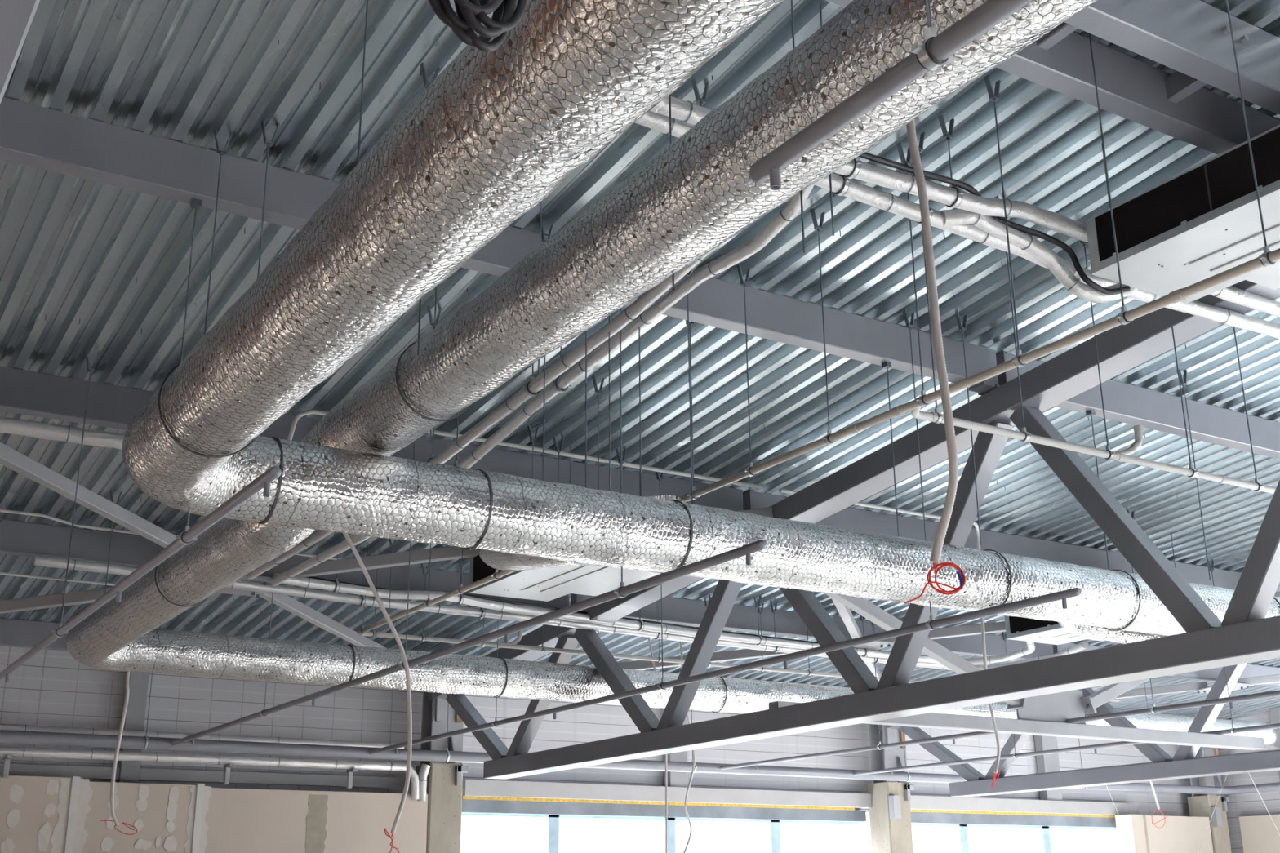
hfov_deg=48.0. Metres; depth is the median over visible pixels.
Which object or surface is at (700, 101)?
hanger
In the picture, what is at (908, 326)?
hanger
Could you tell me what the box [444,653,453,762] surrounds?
hanger
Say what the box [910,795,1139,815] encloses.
trim
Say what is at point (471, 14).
cable coil
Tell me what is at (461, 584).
hanger
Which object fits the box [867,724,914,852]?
concrete column
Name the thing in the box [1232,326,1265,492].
hanger
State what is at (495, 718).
hanger
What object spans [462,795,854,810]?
trim
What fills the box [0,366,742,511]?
roof beam
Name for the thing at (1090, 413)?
rod
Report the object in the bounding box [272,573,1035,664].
insulated pipe
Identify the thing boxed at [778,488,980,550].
cable conduit
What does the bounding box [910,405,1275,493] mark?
pipe
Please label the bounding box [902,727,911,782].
hanger
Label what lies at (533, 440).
hanger
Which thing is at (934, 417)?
socket
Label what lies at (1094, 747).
pipe
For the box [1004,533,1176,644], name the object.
air conditioning unit
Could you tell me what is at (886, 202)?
insulated pipe
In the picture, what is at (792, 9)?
rod
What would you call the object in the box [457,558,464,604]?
hanger
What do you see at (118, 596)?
outlet
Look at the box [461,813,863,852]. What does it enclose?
window
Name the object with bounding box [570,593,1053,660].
roof beam
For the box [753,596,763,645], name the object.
hanger
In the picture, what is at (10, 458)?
brace
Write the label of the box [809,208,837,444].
hanger
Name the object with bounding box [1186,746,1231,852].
concrete column
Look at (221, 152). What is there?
hanger
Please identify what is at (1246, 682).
brace
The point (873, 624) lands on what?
hanger
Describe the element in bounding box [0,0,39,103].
roof truss
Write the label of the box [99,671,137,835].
conduit
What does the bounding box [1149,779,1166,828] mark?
conduit
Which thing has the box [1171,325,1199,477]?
hanger
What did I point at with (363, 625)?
hanger
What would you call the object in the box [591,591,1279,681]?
brace
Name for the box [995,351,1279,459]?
roof beam
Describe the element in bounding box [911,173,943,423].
hanger
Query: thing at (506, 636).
outlet
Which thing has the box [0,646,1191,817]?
wall
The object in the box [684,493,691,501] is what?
socket
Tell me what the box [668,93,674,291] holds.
rod
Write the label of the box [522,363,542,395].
hanger
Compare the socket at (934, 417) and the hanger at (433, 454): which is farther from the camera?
the hanger at (433, 454)
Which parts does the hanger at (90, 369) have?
rod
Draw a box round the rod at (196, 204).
[180,198,201,362]
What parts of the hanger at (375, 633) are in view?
rod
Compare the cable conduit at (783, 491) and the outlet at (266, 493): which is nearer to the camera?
the outlet at (266, 493)
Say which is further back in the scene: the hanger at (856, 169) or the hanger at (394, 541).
the hanger at (394, 541)
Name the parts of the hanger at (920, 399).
rod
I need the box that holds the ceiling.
[0,0,1279,719]
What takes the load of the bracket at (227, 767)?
attached to the sheet at (238, 820)
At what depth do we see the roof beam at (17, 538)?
12.35 m
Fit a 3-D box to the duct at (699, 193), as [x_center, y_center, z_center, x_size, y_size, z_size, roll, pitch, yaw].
[5.519,1.011,10.092,15.594,0.682,13.909,11,-21,-30]
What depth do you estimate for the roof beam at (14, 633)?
14.60 m
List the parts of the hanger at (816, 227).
rod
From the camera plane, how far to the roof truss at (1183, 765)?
16.95 m
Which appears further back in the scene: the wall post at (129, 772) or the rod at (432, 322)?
the wall post at (129, 772)
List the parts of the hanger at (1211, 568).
rod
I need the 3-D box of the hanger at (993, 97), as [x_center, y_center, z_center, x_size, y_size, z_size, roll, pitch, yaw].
[1.736,-0.991,6.814,0.088,1.507,0.034,11,-21,-30]
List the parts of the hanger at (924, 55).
rod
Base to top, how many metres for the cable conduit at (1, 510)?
0.054 m
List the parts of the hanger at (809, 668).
rod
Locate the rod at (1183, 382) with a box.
[1176,368,1210,580]
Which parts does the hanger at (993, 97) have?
rod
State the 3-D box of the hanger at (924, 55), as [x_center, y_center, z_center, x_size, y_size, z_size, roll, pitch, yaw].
[0.555,-1.891,3.170,0.091,2.517,0.034,11,-21,-30]
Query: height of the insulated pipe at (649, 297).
0.735 m
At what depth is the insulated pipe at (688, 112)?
7.12 m
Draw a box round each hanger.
[51,351,99,637]
[143,626,160,750]
[175,128,232,545]
[258,566,275,716]
[333,534,343,592]
[358,551,372,634]
[359,546,369,606]
[372,568,379,637]
[383,538,395,623]
[398,440,415,670]
[421,563,431,641]
[422,543,433,607]
[426,426,434,462]
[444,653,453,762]
[453,412,458,466]
[455,547,466,594]
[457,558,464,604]
[478,594,485,618]
[480,595,485,646]
[490,568,501,579]
[491,595,498,727]
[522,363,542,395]
[527,425,538,479]
[541,600,546,652]
[551,346,570,392]
[591,375,604,489]
[613,308,626,598]
[637,608,644,631]
[654,465,666,689]
[654,600,661,639]
[657,599,662,662]
[685,320,699,499]
[690,709,697,773]
[691,78,709,106]
[702,595,711,666]
[737,264,758,476]
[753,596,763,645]
[756,602,765,671]
[769,601,779,653]
[806,626,812,675]
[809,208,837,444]
[832,173,851,195]
[843,157,862,178]
[859,614,869,657]
[870,621,882,750]
[871,622,879,663]
[896,142,930,406]
[902,309,936,630]
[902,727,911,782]
[911,0,953,71]
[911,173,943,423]
[915,132,933,224]
[937,115,964,208]
[983,75,1028,367]
[997,197,1031,442]
[1001,631,1017,758]
[1078,738,1087,789]
[1079,240,1116,460]
[1088,32,1133,324]
[1125,510,1156,713]
[1144,683,1153,763]
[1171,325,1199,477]
[1206,560,1235,733]
[1225,0,1277,266]
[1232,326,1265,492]
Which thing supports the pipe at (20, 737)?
hanging from the hanger at (695, 766)
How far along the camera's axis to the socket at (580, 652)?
14.29 m
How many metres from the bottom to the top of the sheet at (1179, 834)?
2.750 m
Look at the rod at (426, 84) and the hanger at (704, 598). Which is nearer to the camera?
the rod at (426, 84)
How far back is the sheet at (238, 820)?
15.71 m
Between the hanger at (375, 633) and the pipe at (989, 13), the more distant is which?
the hanger at (375, 633)
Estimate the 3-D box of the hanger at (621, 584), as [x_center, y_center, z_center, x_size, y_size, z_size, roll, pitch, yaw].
[-0.106,-0.073,7.991,0.091,2.077,0.034,11,-21,-30]
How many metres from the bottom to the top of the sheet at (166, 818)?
2.782 m
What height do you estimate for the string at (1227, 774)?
0.988 m
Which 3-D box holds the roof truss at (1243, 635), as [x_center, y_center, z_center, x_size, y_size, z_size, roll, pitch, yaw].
[2.133,0.608,10.349,0.270,2.787,17.118,11,-21,-30]
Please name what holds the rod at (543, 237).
hanging from the ceiling
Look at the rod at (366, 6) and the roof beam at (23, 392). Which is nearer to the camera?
the rod at (366, 6)
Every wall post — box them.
[115,671,149,783]
[663,716,688,786]
[1034,735,1062,800]
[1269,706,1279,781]
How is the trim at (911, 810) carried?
attached to the wall at (51, 688)
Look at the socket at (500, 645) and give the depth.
13.83 m
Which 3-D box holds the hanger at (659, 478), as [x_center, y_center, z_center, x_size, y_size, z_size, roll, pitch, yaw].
[0.168,1.180,11.386,0.091,1.804,0.034,11,-21,-30]
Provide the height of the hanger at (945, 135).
0.501 m
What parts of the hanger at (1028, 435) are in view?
rod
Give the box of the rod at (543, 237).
[537,221,554,480]
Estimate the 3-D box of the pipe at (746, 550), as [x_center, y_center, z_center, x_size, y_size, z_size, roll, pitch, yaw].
[-2.117,1.934,10.731,0.047,0.099,10.142,11,-21,-30]
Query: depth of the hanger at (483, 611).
13.56 m
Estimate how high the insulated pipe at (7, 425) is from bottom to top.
0.110 m
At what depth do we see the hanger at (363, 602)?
13.02 m
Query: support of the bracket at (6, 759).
attached to the sheet at (38, 814)
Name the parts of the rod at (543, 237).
rod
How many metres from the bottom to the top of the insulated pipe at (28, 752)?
0.409 m
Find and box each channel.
[1036,22,1077,50]
[1164,71,1207,103]
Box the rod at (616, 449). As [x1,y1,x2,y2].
[615,448,626,464]
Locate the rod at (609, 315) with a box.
[608,315,610,491]
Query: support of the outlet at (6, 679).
attached to the pipe at (264, 481)
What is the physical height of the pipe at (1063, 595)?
0.099 m
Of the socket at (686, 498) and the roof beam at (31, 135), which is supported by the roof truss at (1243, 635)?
the roof beam at (31, 135)
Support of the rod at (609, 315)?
hanging from the ceiling
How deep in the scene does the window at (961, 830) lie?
22.15 m
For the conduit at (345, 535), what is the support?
hanging from the duct at (699, 193)
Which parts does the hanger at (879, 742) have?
rod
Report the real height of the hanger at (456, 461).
0.679 m
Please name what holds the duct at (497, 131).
hanging from the rod at (585, 331)
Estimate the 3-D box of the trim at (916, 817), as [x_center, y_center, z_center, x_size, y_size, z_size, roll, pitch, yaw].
[5.684,6.019,21.957,5.350,0.150,0.100,11,-21,-30]
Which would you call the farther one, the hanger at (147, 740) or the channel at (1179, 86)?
the hanger at (147, 740)
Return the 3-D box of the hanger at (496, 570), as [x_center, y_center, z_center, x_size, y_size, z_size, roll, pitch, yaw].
[-1.090,0.679,11.021,0.088,1.009,0.034,11,-21,-30]
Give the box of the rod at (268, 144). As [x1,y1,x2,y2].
[257,120,279,278]
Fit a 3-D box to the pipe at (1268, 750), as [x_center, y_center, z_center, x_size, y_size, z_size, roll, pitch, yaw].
[7.691,3.752,16.593,0.047,0.099,10.152,11,-21,-30]
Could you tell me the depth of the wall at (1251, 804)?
23.86 m
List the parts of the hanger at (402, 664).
rod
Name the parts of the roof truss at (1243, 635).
seat plate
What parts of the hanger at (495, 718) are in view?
rod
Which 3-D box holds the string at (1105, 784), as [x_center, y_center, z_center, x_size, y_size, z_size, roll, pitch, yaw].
[5.765,4.764,17.142,0.454,0.967,0.004,11,-21,-30]
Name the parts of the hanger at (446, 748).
rod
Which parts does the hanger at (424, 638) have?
rod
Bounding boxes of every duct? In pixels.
[66,0,1276,746]
[121,0,1279,635]
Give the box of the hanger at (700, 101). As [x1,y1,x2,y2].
[691,78,709,106]
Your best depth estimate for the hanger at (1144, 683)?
18.58 m
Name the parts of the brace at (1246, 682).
plate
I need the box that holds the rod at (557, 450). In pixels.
[553,435,564,483]
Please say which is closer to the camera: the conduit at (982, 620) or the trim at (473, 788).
the conduit at (982, 620)
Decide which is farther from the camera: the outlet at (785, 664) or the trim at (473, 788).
the trim at (473, 788)
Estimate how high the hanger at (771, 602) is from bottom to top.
0.549 m
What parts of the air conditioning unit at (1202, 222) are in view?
threaded rod, panel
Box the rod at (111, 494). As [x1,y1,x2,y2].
[104,490,121,593]
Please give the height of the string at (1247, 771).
0.988 m
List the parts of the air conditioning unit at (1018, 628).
filter frame, panel, threaded rod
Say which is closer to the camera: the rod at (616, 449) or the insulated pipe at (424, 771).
the rod at (616, 449)
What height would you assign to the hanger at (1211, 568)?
1.802 m
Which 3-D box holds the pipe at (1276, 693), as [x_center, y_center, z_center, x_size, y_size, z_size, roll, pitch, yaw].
[3.733,3.018,14.225,0.047,0.099,10.152,11,-21,-30]
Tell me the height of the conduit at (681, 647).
2.691 m
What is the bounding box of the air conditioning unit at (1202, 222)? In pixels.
[1085,124,1279,303]
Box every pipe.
[0,416,124,449]
[0,466,281,682]
[0,724,404,748]
[0,729,1279,795]
[0,746,419,799]
[33,555,1088,670]
[171,539,766,746]
[244,244,721,581]
[270,183,814,586]
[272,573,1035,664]
[357,248,1279,634]
[368,587,1081,755]
[417,764,430,801]
[635,111,1279,339]
[649,95,1088,242]
[720,690,1279,769]
[749,0,1032,190]
[853,723,1279,776]
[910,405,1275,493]
[941,208,1137,302]
[1003,750,1272,777]
[1209,285,1279,317]
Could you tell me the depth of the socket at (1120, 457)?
8.04 m
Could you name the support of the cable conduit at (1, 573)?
attached to the ceiling
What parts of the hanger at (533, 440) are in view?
rod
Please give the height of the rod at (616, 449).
0.561 m
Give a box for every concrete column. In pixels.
[416,692,468,852]
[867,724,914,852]
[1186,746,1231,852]
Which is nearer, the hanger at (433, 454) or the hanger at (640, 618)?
the hanger at (433, 454)
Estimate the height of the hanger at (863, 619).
0.522 m
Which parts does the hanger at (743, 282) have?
rod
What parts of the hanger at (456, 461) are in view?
rod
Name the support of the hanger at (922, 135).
hanging from the ceiling
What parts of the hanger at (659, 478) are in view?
rod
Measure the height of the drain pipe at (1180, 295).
0.050 m
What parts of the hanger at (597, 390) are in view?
rod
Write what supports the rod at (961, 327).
hanging from the ceiling
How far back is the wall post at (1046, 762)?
22.55 m
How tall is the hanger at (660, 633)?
0.546 m
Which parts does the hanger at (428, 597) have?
rod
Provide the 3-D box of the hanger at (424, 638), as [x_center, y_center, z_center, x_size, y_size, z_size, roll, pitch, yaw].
[-2.033,1.657,13.556,0.083,0.747,0.078,-3,-18,9]
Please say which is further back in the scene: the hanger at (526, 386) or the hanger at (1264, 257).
the hanger at (526, 386)
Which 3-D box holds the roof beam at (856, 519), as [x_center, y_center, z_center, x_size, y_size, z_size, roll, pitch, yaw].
[3.846,1.248,14.093,6.920,0.287,0.150,11,-21,-30]
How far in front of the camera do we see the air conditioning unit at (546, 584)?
11.89 m
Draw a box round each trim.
[0,763,405,789]
[462,779,871,808]
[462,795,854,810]
[462,799,866,822]
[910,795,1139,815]
[910,808,1115,817]
[911,812,1115,827]
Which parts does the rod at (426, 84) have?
rod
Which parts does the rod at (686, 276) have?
rod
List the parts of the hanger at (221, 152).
rod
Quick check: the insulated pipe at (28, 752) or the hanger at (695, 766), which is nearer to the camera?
the insulated pipe at (28, 752)
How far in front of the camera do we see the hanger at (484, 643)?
13.79 m
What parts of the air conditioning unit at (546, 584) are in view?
filter frame, panel, threaded rod, threaded rod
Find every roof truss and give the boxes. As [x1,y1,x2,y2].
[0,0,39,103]
[428,280,1279,779]
[879,644,1279,797]
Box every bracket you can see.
[1,755,13,777]
[223,764,234,785]
[346,768,357,788]
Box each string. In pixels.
[1105,783,1134,852]
[1198,773,1227,852]
[1247,771,1279,835]
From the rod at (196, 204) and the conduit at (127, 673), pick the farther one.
the conduit at (127, 673)
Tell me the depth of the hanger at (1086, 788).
21.89 m
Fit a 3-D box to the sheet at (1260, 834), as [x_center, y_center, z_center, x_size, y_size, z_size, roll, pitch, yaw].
[11.223,7.131,21.416,0.140,2.760,4.750,11,-21,-30]
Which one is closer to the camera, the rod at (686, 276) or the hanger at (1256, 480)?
the rod at (686, 276)
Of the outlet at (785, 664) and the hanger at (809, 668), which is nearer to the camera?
the outlet at (785, 664)
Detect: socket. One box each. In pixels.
[377,631,383,637]
[496,642,502,648]
[577,649,583,655]
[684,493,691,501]
[848,422,860,434]
[890,404,904,417]
[929,411,938,422]
[1115,453,1126,462]
[1168,288,1186,303]
[1217,475,1229,484]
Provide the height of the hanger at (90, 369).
1.826 m
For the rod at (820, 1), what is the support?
hanging from the ceiling
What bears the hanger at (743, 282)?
hanging from the ceiling
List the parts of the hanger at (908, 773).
rod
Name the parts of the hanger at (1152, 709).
rod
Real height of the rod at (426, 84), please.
1.441 m
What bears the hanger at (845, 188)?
hanging from the ceiling
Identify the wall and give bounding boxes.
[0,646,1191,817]
[1217,711,1279,852]
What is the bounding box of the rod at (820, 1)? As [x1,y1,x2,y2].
[818,0,834,235]
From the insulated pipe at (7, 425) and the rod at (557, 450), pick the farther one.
the rod at (557, 450)
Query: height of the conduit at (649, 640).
2.744 m
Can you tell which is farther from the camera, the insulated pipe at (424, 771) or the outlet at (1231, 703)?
the insulated pipe at (424, 771)
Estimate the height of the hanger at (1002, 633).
1.522 m
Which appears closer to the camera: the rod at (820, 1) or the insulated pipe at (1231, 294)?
the rod at (820, 1)
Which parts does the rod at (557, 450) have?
rod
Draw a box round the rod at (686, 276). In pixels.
[683,269,693,503]
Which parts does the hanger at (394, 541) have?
rod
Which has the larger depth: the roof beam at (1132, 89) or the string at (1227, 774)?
the string at (1227, 774)
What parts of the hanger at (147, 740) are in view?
rod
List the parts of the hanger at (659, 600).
rod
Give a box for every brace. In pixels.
[0,442,773,648]
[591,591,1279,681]
[768,592,1279,751]
[1114,674,1279,716]
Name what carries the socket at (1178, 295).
attached to the drain pipe at (1180, 295)
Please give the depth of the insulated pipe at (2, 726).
15.19 m
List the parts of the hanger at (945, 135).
rod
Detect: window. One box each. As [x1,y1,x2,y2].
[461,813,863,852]
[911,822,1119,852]
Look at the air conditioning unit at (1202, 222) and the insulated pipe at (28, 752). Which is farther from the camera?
the insulated pipe at (28, 752)
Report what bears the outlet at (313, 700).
attached to the pipe at (746, 550)
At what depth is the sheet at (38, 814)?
14.31 m
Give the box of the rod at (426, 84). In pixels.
[417,62,439,355]
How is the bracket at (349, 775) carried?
attached to the sheet at (238, 820)
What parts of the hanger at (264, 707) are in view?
rod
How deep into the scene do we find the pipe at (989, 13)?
2.89 m
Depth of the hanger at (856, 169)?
6.84 m
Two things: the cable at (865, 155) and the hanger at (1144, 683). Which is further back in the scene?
the hanger at (1144, 683)
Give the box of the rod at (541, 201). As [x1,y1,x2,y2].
[537,200,542,375]
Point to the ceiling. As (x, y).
(94, 268)
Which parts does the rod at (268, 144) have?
rod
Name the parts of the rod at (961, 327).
rod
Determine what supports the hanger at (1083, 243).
hanging from the ceiling
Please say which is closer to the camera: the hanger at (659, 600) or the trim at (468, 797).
the hanger at (659, 600)
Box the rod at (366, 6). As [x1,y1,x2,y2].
[356,0,368,164]
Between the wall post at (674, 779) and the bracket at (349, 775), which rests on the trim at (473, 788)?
the wall post at (674, 779)
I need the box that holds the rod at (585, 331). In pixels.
[585,330,586,488]
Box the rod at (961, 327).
[955,311,982,545]
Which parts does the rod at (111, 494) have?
rod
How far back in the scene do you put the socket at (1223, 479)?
8.50 m
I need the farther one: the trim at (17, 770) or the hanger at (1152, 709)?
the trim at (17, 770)
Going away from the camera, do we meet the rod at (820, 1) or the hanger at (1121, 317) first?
the rod at (820, 1)
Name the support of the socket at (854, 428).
attached to the drain pipe at (1180, 295)
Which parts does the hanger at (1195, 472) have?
rod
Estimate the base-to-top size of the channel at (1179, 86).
0.143 m
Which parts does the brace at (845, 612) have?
plate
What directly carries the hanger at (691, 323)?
hanging from the ceiling
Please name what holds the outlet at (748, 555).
attached to the pipe at (746, 550)
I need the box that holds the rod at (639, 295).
[638,295,641,496]
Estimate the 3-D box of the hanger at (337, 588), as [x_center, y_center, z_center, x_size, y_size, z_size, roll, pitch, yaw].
[-2.675,1.213,12.695,0.088,0.514,0.132,11,-21,-30]
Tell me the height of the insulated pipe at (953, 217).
0.330 m
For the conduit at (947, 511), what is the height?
2.873 m
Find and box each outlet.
[4,673,9,682]
[115,591,121,602]
[262,481,271,497]
[311,698,315,706]
[504,634,508,644]
[745,553,751,565]
[768,168,781,190]
[783,661,787,669]
[1062,598,1067,608]
[1229,702,1233,708]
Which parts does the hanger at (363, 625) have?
rod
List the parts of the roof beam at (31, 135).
bearing plate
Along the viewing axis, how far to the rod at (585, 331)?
7.86 m
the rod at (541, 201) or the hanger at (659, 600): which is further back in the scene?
the hanger at (659, 600)
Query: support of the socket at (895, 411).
attached to the drain pipe at (1180, 295)
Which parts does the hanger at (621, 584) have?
rod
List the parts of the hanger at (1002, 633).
rod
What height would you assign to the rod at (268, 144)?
1.549 m
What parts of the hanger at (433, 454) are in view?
rod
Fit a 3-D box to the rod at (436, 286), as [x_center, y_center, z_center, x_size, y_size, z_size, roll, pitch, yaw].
[-1.143,-0.482,7.978,0.088,1.206,0.030,11,-21,-30]
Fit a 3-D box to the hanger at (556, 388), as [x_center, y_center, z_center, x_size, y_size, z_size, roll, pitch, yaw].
[-0.491,-0.480,8.919,0.126,0.561,0.034,11,-21,-30]
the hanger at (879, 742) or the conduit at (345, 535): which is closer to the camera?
the conduit at (345, 535)
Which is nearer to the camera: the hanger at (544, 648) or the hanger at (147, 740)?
the hanger at (544, 648)
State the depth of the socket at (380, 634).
13.21 m
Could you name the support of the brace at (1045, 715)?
attached to the roof truss at (1243, 635)
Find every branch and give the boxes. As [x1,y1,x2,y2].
[358,630,1119,702]
[477,495,685,570]
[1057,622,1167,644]
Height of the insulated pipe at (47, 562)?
0.170 m
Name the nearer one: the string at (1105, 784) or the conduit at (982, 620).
the conduit at (982, 620)
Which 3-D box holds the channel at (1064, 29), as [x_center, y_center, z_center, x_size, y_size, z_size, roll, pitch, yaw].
[1.920,-1.837,6.473,0.070,0.143,0.348,11,-21,-30]
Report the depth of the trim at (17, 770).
15.72 m
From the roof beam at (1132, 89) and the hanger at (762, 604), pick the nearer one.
the roof beam at (1132, 89)
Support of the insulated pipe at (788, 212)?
hanging from the hanger at (556, 388)
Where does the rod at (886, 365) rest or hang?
hanging from the roof beam at (31, 135)
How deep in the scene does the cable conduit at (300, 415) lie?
11.01 m
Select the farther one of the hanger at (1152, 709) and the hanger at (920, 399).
the hanger at (1152, 709)
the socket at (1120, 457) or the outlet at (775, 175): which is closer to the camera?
the outlet at (775, 175)
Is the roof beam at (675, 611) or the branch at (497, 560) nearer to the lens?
the branch at (497, 560)
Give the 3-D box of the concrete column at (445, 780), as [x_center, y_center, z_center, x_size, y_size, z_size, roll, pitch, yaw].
[-2.298,5.015,16.537,0.450,4.011,0.560,11,-21,-30]
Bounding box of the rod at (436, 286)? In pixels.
[429,286,436,443]
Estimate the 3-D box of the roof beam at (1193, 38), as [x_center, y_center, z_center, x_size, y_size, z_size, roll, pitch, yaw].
[1.203,-2.025,5.777,6.860,0.342,0.169,11,-21,-30]
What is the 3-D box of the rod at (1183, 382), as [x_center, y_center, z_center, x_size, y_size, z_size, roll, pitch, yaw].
[3.971,0.333,10.261,0.088,1.558,0.030,11,-21,-30]
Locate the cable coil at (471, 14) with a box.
[428,0,527,52]
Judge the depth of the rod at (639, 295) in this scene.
8.05 m
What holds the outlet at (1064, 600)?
attached to the pipe at (1063, 595)
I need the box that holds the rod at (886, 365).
[881,361,899,537]
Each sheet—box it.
[0,775,93,852]
[83,782,211,852]
[204,787,427,852]
[1142,815,1213,852]
[1239,814,1279,852]
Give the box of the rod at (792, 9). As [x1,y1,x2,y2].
[790,0,804,253]
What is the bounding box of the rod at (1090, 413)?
[1085,409,1109,570]
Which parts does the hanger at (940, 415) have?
rod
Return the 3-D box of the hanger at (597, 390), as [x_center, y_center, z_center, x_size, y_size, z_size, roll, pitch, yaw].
[-0.284,0.203,9.822,0.088,1.151,0.034,11,-21,-30]
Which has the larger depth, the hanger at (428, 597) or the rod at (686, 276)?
the hanger at (428, 597)
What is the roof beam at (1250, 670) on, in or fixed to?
on the roof truss at (1183, 765)
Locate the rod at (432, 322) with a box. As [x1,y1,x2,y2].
[426,305,441,329]
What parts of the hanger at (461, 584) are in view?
rod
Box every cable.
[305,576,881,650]
[857,151,1130,294]
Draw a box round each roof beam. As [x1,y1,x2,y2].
[0,97,998,392]
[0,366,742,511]
[0,519,569,610]
[0,617,69,651]
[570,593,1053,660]
[742,490,1241,590]
[826,0,1279,154]
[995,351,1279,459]
[1052,643,1279,688]
[1063,0,1279,115]
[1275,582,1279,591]
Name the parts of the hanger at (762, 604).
rod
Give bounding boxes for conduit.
[0,509,344,559]
[0,572,116,586]
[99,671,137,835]
[287,409,762,488]
[342,533,412,852]
[644,619,667,852]
[680,641,695,852]
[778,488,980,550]
[904,119,965,604]
[980,617,1000,787]
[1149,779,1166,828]
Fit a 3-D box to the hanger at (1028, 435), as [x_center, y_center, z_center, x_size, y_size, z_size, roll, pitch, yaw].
[2.052,-0.598,7.900,0.083,1.431,0.078,-3,-18,9]
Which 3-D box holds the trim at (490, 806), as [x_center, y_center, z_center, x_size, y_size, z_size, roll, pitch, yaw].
[0.421,5.042,18.808,6.530,0.150,0.100,11,-21,-30]
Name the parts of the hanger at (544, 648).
rod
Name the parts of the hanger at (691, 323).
rod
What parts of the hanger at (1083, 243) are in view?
rod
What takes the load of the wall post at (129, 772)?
attached to the wall at (51, 688)
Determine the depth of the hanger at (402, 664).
10.15 m
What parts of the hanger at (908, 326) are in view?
rod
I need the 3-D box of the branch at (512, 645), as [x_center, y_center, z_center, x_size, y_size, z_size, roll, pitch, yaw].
[1.768,2.623,15.710,10.250,0.203,0.102,11,-21,-30]
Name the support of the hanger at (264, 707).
hanging from the ceiling
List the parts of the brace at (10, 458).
plate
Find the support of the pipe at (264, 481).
hanging from the hanger at (90, 369)
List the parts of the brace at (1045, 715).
plate, gusset plate, plate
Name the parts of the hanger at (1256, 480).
rod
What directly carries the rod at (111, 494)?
hanging from the ceiling
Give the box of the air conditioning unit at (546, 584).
[469,448,660,601]

